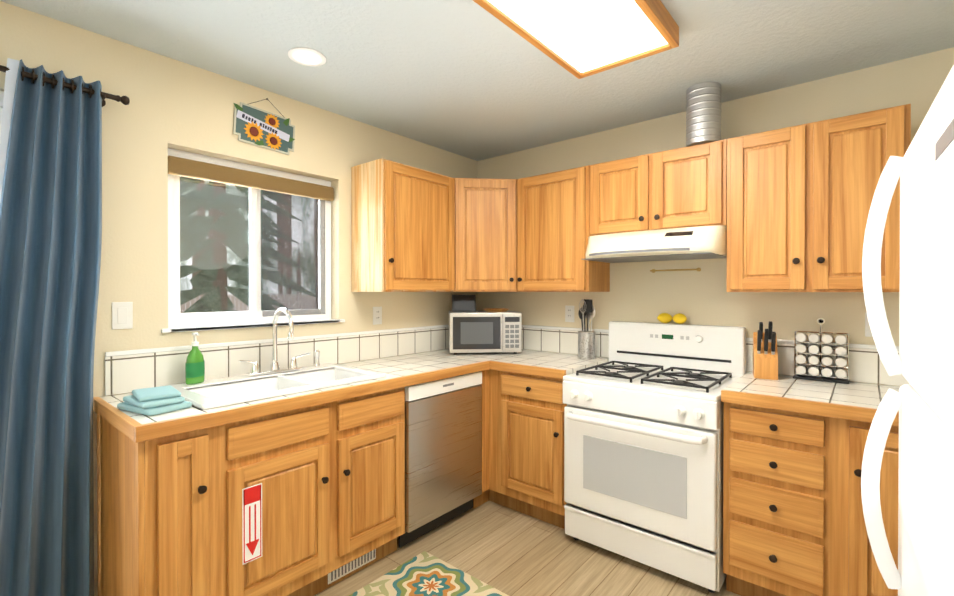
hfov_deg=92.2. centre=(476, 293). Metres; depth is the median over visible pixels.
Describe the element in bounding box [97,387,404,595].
base cabinet
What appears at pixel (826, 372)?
spice rack
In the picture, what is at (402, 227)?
upper cabinet
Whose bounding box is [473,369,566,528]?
base cabinet
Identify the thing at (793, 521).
base cabinet
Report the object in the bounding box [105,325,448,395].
backsplash
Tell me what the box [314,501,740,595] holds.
floor
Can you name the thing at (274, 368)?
faucet
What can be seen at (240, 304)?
backdrop
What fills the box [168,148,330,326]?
sliding window
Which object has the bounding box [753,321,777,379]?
knife block
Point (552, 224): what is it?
upper cabinet
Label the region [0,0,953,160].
ceiling
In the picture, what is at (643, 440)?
stove
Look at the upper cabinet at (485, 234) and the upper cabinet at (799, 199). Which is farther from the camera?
the upper cabinet at (485, 234)
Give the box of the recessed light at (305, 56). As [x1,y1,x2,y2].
[288,47,325,65]
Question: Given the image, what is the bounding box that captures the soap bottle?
[185,332,204,383]
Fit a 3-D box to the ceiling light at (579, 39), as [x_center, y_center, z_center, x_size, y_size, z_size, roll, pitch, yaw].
[0.240,-1.033,1.512,0.445,0.081,1.250,0,0,40]
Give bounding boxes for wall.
[0,1,476,595]
[477,47,953,385]
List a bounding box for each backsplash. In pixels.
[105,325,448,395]
[522,325,908,385]
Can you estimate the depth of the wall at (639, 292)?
2.59 m
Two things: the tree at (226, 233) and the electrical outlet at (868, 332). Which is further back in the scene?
the tree at (226, 233)
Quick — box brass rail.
[650,268,700,272]
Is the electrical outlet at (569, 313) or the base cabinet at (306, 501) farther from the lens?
the electrical outlet at (569, 313)
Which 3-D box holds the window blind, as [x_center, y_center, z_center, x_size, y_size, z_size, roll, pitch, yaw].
[-1.162,-0.604,2.464,0.042,0.083,0.874,0,0,40]
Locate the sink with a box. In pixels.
[165,363,385,409]
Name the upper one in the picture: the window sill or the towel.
the window sill
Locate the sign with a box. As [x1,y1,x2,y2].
[233,98,294,154]
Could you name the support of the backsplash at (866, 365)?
attached to the wall at (639, 292)
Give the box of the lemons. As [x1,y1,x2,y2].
[657,313,686,323]
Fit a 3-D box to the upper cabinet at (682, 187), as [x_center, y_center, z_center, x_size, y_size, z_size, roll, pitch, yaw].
[1.051,-0.564,2.647,0.748,0.435,0.349,0,0,40]
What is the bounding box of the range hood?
[582,225,726,262]
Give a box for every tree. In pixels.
[180,176,317,312]
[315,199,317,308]
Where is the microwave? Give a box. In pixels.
[449,295,521,353]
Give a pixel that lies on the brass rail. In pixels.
(654, 270)
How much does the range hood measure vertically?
0.146 m
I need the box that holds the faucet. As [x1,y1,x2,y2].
[238,308,319,375]
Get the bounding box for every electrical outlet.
[373,307,381,324]
[565,306,573,321]
[865,312,872,336]
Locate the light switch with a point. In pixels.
(122, 315)
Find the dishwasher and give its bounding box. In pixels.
[399,371,481,547]
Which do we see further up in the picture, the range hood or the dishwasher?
the range hood
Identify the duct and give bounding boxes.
[686,82,721,146]
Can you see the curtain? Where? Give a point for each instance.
(50, 220)
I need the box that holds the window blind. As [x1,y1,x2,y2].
[168,156,333,200]
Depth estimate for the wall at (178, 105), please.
2.08 m
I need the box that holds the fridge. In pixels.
[861,65,953,595]
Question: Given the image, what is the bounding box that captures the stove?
[563,321,745,592]
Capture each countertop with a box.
[93,349,532,442]
[489,350,608,379]
[721,371,900,426]
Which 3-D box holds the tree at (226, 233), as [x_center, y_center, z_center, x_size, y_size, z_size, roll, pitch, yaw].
[-4.226,-2.918,7.513,3.669,8.737,2.828,0,0,40]
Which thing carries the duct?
attached to the ceiling
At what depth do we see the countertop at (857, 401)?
1.95 m
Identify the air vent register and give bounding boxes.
[328,549,375,583]
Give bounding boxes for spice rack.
[793,318,849,383]
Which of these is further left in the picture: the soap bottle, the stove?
the soap bottle
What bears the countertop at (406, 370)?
on the base cabinet at (306, 501)
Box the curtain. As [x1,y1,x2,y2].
[0,58,129,595]
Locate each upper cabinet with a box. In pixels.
[351,158,454,291]
[453,178,516,291]
[517,165,609,291]
[589,139,726,235]
[726,104,910,291]
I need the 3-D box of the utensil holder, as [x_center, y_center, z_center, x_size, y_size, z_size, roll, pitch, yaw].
[0.715,0.226,2.991,0.114,0.390,0.114,0,0,40]
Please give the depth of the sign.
2.41 m
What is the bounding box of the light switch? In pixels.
[112,302,132,329]
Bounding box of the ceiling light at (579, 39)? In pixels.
[473,0,678,78]
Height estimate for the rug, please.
0.008 m
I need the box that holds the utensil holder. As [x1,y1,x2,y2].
[578,299,595,359]
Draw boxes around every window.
[0,91,12,193]
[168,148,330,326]
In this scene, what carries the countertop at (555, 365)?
on the base cabinet at (523, 443)
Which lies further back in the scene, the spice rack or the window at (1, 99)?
the spice rack
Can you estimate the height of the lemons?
0.064 m
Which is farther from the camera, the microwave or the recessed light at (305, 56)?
the microwave
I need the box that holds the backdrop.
[4,145,315,312]
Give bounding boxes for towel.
[117,385,191,415]
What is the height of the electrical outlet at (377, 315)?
0.116 m
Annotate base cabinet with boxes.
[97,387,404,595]
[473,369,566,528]
[723,402,898,595]
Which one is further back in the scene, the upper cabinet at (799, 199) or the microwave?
the microwave
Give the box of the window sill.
[161,319,344,332]
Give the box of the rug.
[349,551,508,595]
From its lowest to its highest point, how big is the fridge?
1.692 m
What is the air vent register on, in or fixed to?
attached to the base cabinet at (306, 501)
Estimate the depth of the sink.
2.17 m
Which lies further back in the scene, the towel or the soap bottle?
the soap bottle

